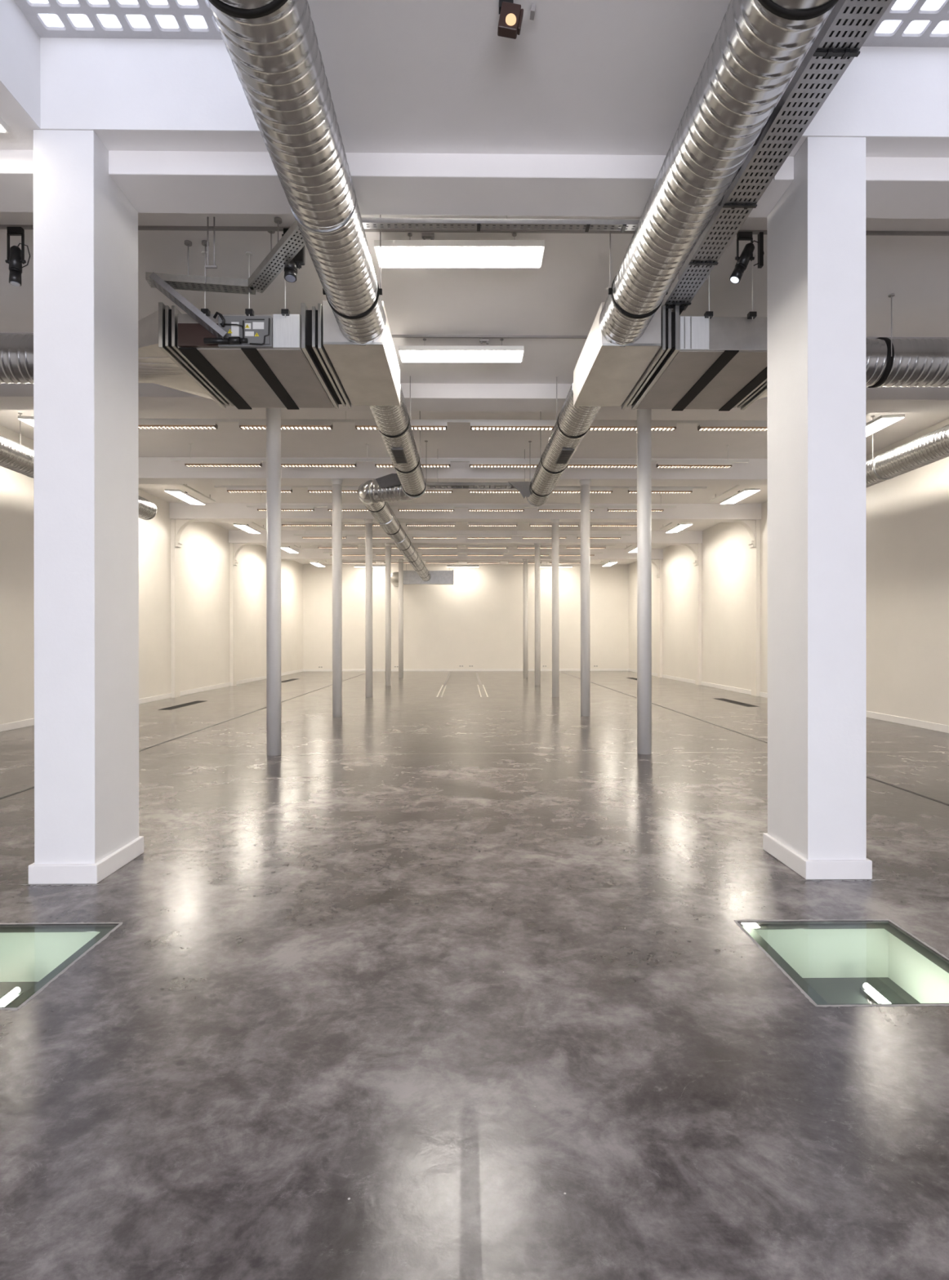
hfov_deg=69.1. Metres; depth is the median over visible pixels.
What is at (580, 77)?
ceiling
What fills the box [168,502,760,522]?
ceiling beam
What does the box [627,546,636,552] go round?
washer
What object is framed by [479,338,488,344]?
bracket
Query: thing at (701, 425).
light
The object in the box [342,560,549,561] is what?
rail
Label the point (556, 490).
light
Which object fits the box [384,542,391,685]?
column
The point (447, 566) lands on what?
light panel
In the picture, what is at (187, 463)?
light
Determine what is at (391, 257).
diffuser
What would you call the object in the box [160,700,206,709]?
floor vent
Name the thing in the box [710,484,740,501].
rail
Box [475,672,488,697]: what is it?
rail
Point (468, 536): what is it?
light
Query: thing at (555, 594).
column
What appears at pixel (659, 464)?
light
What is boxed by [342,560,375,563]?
light
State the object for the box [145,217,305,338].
cable tray
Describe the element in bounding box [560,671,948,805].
channel
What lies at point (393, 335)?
track
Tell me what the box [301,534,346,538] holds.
light
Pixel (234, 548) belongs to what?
pilaster
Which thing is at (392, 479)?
cable tray
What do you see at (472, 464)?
light
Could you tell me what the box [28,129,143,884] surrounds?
pillar
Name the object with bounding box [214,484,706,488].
rail
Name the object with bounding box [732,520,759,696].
pilaster
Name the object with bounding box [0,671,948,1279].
floor
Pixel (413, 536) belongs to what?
light
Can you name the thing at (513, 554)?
light
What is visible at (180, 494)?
light
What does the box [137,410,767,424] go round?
rail
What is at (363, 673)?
channel
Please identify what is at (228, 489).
light
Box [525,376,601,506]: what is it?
spiral duct
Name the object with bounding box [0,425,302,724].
wall
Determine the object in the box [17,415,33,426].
light
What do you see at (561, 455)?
vent grille
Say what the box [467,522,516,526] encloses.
light
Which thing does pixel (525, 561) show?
column
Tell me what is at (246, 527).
light
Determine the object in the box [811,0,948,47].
window
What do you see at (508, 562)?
light
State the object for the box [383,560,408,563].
light
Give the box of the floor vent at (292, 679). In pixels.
[280,678,298,682]
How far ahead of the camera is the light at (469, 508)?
16.61 m
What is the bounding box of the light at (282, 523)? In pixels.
[281,522,332,525]
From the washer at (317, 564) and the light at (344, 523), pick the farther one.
the washer at (317, 564)
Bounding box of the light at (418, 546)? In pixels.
[417,545,457,548]
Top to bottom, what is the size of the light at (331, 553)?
0.087 m
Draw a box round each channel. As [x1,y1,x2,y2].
[0,673,364,799]
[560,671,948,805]
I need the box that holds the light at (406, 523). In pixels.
[405,522,455,525]
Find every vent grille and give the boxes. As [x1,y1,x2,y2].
[391,448,407,463]
[554,448,573,463]
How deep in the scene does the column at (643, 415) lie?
8.96 m
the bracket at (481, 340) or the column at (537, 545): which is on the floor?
the column at (537, 545)
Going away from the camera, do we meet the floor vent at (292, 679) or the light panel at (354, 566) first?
the floor vent at (292, 679)
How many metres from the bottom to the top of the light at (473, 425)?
0.087 m
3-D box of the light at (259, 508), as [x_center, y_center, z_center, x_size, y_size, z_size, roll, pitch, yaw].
[-4.545,-3.161,16.596,1.350,0.087,0.120,0,0,-1]
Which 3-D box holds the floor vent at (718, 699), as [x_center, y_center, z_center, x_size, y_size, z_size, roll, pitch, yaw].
[6.151,1.472,16.287,0.280,0.008,2.100,0,0,-1]
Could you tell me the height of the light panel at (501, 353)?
0.196 m
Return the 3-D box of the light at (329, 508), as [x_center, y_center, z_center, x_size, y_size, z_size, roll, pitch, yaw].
[-2.855,-3.163,16.619,1.350,0.087,0.120,0,0,-1]
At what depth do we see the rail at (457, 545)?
23.53 m
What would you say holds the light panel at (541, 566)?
hanging from the ceiling
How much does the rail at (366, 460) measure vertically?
0.310 m
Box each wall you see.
[0,0,259,131]
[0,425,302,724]
[302,564,628,669]
[628,417,948,725]
[774,46,948,137]
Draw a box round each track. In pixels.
[0,224,948,235]
[0,333,948,338]
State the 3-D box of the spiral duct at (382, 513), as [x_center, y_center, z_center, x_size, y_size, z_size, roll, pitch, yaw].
[-2.051,-3.038,21.546,0.442,0.971,17.250,0,0,0]
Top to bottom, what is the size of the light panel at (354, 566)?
0.238 m
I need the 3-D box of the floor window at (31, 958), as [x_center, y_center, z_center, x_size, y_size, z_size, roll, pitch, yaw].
[-2.274,1.658,3.219,0.859,0.321,0.878,0,0,-1]
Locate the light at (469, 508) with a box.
[467,506,524,511]
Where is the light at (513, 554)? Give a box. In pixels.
[512,553,548,555]
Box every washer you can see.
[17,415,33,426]
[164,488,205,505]
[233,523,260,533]
[280,546,298,553]
[310,561,324,566]
[601,560,617,566]
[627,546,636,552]
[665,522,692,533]
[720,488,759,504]
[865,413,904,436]
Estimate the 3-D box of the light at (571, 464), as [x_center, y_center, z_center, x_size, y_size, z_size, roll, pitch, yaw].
[2.273,-3.164,12.418,1.350,0.087,0.120,0,0,-1]
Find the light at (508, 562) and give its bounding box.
[507,560,541,563]
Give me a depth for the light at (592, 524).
18.87 m
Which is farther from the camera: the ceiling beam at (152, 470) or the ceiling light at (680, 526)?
the ceiling light at (680, 526)
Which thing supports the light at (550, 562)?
attached to the rail at (342, 560)
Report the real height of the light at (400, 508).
0.087 m
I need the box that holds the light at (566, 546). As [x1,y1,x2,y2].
[565,545,605,548]
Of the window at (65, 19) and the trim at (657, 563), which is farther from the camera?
the trim at (657, 563)
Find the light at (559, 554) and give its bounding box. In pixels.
[558,553,594,555]
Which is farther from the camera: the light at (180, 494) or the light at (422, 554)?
the light at (422, 554)
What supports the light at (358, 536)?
attached to the rail at (407, 534)
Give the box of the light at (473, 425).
[470,422,555,430]
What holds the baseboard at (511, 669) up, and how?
attached to the wall at (477, 620)
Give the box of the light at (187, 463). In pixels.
[184,460,262,466]
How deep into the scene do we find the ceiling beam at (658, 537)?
22.20 m
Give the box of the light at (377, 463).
[374,460,450,466]
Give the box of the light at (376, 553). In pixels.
[375,552,403,555]
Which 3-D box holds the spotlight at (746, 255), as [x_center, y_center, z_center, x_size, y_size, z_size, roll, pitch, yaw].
[2.191,-3.077,5.554,0.284,0.404,0.090,0,0,-12]
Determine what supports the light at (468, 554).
attached to the rail at (417, 548)
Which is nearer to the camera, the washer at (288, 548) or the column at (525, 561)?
the washer at (288, 548)
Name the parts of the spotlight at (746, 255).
safety arm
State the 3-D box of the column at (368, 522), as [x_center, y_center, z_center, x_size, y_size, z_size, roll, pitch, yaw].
[-2.732,-0.818,17.851,0.230,4.600,0.230,0,0,-1]
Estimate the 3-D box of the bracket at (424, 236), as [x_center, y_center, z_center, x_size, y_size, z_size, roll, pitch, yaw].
[-0.375,-3.250,5.565,0.100,0.048,0.040,0,0,-1]
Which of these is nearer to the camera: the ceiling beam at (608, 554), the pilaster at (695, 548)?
the pilaster at (695, 548)
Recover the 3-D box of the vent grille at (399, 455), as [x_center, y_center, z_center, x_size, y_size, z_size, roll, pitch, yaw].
[-1.030,-2.532,9.494,0.165,0.020,0.720,0,0,-1]
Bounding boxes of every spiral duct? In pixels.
[0,333,33,383]
[0,413,156,519]
[207,0,386,345]
[357,376,427,505]
[363,501,431,581]
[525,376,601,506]
[598,0,838,346]
[865,293,948,387]
[865,415,948,488]
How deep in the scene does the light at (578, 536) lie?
21.20 m
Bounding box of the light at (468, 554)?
[466,553,503,555]
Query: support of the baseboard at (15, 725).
attached to the wall at (204, 552)
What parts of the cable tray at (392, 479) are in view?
rail, hanger rod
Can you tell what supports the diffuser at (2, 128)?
attached to the light panel at (4, 128)
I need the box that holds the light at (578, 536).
[577,535,621,538]
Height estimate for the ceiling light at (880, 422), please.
0.156 m
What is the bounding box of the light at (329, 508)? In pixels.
[327,506,368,511]
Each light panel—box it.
[0,117,8,133]
[353,561,385,567]
[373,232,544,267]
[398,338,523,362]
[446,564,479,567]
[540,564,572,567]
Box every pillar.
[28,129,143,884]
[762,136,871,879]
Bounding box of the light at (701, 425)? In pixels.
[697,422,767,431]
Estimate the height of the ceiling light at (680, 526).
0.156 m
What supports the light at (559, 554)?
attached to the rail at (417, 548)
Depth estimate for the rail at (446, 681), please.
21.60 m
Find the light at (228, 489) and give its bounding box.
[226,487,292,492]
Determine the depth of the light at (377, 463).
12.32 m
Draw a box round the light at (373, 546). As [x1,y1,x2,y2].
[372,545,397,548]
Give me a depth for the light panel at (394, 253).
5.54 m
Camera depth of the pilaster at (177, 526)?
17.79 m
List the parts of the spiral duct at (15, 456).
hanger rod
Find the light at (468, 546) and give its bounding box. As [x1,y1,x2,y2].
[466,545,506,548]
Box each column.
[266,407,281,755]
[330,478,342,716]
[364,519,373,697]
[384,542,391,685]
[397,559,403,678]
[522,559,528,677]
[533,542,540,685]
[551,519,559,697]
[578,479,591,715]
[636,408,651,754]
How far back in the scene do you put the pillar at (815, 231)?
4.31 m
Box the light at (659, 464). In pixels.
[655,461,732,467]
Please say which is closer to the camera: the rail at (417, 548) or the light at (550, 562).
the rail at (417, 548)
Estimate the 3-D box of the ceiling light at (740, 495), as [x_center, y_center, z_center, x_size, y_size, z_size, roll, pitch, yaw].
[5.945,-3.269,15.478,0.341,0.156,1.440,0,0,-1]
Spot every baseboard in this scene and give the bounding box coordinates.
[0,668,303,732]
[302,668,627,671]
[627,668,948,733]
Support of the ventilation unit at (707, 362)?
hanging from the ceiling
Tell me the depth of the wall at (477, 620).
32.30 m
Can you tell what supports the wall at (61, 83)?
attached to the ceiling
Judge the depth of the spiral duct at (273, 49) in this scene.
3.57 m
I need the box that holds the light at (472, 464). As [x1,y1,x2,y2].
[469,461,539,466]
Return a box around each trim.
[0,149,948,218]
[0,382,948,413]
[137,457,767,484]
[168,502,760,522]
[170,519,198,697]
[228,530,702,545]
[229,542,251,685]
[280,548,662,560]
[651,559,662,677]
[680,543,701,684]
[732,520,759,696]
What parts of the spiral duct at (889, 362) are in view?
hanger rod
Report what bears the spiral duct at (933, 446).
hanging from the ceiling
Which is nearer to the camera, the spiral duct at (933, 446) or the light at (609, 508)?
the spiral duct at (933, 446)
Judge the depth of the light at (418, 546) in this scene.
23.43 m
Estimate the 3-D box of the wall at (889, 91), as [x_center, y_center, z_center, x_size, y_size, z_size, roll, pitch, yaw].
[2.836,-3.623,-0.326,2.730,0.959,9.580,0,0,-1]
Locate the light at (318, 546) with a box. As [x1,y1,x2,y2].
[317,545,358,548]
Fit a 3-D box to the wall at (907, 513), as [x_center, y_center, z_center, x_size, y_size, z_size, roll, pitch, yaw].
[7.649,-1.324,13.254,0.300,5.600,38.900,0,0,-1]
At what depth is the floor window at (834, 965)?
3.62 m
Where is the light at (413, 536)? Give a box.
[412,535,456,538]
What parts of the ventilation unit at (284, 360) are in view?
hanger rod, control panel, hanger rod, lid, underside panel, hanger rod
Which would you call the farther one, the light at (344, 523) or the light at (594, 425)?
the light at (344, 523)
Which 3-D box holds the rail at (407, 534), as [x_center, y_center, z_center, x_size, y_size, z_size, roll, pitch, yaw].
[-0.357,-3.370,21.193,10.370,0.310,0.060,0,0,-1]
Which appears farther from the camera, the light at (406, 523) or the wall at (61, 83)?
the light at (406, 523)
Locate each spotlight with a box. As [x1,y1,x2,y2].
[4,226,30,286]
[281,227,305,282]
[497,0,535,39]
[728,231,764,283]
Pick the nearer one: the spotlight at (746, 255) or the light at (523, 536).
the spotlight at (746, 255)
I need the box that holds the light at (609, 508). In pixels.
[607,506,663,511]
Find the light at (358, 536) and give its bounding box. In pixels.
[356,534,390,538]
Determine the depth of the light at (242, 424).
10.08 m
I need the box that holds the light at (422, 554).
[421,553,457,555]
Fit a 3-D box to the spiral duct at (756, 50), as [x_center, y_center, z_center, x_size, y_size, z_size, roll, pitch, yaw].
[1.323,-2.910,2.490,0.464,0.768,6.950,0,0,-1]
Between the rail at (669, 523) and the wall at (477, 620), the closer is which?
the rail at (669, 523)
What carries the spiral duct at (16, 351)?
hanging from the ceiling
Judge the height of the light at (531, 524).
0.087 m
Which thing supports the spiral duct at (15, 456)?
hanging from the ceiling
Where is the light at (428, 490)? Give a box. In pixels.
[424,487,452,493]
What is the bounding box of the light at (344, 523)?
[343,522,380,525]
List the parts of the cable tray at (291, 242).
hanger rod, hanger rod, hanger rod, hanger rod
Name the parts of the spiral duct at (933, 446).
hanger rod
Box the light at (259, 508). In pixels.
[256,506,314,511]
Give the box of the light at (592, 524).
[590,522,636,526]
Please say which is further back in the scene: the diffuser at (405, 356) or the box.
the box
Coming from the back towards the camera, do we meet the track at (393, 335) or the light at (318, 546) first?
the light at (318, 546)
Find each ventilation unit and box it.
[137,251,399,409]
[573,254,767,411]
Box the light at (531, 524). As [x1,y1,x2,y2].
[528,522,578,526]
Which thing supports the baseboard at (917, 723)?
attached to the wall at (907, 513)
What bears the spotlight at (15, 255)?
hanging from the track at (2, 226)
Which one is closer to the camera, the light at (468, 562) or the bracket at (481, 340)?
the bracket at (481, 340)
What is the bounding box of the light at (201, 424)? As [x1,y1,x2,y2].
[137,420,217,429]
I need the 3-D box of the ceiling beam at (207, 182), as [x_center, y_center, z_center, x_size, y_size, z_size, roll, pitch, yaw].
[-0.012,-3.151,4.662,15.250,0.310,0.410,0,0,-1]
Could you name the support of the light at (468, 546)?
attached to the rail at (457, 545)
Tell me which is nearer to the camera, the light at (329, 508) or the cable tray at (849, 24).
the cable tray at (849, 24)
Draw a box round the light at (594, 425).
[588,422,676,430]
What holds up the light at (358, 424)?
attached to the rail at (218, 420)
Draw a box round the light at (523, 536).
[522,535,566,538]
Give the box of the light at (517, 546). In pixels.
[516,545,551,548]
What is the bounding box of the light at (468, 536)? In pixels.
[467,535,511,538]
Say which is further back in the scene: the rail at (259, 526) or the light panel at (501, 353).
the rail at (259, 526)
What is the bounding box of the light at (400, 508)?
[397,506,453,511]
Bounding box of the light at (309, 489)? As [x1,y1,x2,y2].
[307,487,358,492]
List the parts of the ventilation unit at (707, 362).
underside panel, hanger rod, hanger rod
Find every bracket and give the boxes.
[421,232,434,239]
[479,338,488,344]
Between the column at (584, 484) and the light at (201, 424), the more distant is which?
the column at (584, 484)
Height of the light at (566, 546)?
0.087 m
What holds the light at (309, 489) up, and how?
attached to the rail at (231, 486)
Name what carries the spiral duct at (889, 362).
hanging from the ceiling
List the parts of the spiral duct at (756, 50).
hanger rod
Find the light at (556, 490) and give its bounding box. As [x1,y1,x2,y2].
[551,487,613,493]
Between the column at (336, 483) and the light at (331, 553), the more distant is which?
the light at (331, 553)
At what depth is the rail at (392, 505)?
16.64 m
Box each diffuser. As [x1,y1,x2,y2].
[0,125,5,132]
[375,247,542,267]
[399,351,522,362]
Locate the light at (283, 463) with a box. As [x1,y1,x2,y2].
[280,460,356,466]
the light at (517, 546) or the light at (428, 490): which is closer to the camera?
the light at (428, 490)
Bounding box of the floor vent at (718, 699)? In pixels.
[713,697,759,706]
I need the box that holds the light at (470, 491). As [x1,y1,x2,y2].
[468,488,519,493]
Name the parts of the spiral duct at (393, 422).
hanger rod, hanger rod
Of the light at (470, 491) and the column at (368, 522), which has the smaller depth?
the light at (470, 491)
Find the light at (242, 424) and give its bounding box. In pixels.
[238,421,333,429]
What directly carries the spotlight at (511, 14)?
attached to the ceiling
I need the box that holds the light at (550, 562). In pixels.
[549,560,580,563]
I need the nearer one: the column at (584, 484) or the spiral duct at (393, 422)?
the spiral duct at (393, 422)
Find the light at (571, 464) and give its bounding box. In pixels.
[566,461,636,467]
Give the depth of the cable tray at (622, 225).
4.91 m
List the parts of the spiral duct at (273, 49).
hanger rod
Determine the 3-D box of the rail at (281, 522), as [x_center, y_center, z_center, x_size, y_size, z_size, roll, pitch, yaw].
[-0.325,-3.367,18.863,10.370,0.310,0.060,0,0,-1]
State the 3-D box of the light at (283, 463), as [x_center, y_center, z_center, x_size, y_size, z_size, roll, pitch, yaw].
[-2.797,-3.158,12.349,1.350,0.087,0.120,0,0,-1]
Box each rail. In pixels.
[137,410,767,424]
[169,443,748,462]
[181,484,215,502]
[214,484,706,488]
[246,493,675,507]
[249,521,266,530]
[280,521,591,523]
[293,525,631,535]
[323,547,602,553]
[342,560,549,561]
[435,672,450,697]
[457,545,614,546]
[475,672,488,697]
[659,522,672,529]
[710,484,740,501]
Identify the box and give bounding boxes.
[391,563,453,586]
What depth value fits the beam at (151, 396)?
8.95 m
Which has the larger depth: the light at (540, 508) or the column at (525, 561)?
the column at (525, 561)
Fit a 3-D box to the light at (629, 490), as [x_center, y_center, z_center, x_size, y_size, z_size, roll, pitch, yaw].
[3.933,-3.168,14.611,1.350,0.087,0.120,0,0,-1]
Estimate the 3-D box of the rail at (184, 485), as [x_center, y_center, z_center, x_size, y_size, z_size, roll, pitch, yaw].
[-6.381,-3.452,15.961,0.040,0.120,2.000,0,0,-1]
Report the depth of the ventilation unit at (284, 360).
6.23 m
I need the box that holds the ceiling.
[0,0,948,564]
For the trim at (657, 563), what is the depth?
26.88 m
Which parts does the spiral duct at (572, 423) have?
hanger rod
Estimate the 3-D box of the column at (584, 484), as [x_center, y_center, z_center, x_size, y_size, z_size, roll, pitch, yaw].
[2.165,-0.819,13.476,0.230,4.600,0.230,0,0,-1]
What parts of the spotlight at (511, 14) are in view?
plate, locking lever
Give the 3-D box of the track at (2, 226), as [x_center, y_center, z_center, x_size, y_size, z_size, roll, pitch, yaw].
[-0.024,-3.286,5.526,15.050,0.022,0.024,0,0,-1]
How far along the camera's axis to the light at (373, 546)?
23.41 m
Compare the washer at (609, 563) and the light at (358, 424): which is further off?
the washer at (609, 563)
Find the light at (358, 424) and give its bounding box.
[354,421,447,429]
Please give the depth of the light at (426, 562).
28.12 m
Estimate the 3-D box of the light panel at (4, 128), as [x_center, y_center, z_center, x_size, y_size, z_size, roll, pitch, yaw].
[-3.519,-3.123,4.049,1.345,0.056,0.315,0,0,-1]
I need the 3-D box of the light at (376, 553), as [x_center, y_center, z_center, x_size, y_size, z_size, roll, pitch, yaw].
[-2.976,-3.174,25.558,1.350,0.087,0.120,0,0,-1]
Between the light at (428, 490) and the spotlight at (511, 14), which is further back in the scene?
the light at (428, 490)
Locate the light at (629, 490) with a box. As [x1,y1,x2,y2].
[627,488,692,493]
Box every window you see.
[0,922,122,1010]
[13,0,222,39]
[733,919,948,1007]
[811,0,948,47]
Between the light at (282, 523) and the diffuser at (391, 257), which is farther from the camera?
the light at (282, 523)
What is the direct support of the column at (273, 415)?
on the floor
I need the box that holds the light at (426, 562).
[425,560,458,563]
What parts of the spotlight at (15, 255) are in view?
cord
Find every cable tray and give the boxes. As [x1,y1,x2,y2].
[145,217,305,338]
[360,214,709,232]
[375,448,530,498]
[661,0,892,315]
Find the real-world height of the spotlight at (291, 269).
0.409 m
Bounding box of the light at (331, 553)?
[329,552,364,555]
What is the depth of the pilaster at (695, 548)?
22.43 m
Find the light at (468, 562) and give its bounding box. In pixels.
[466,560,499,563]
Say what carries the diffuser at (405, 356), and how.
attached to the light panel at (501, 353)
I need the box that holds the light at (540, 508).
[537,506,594,511]

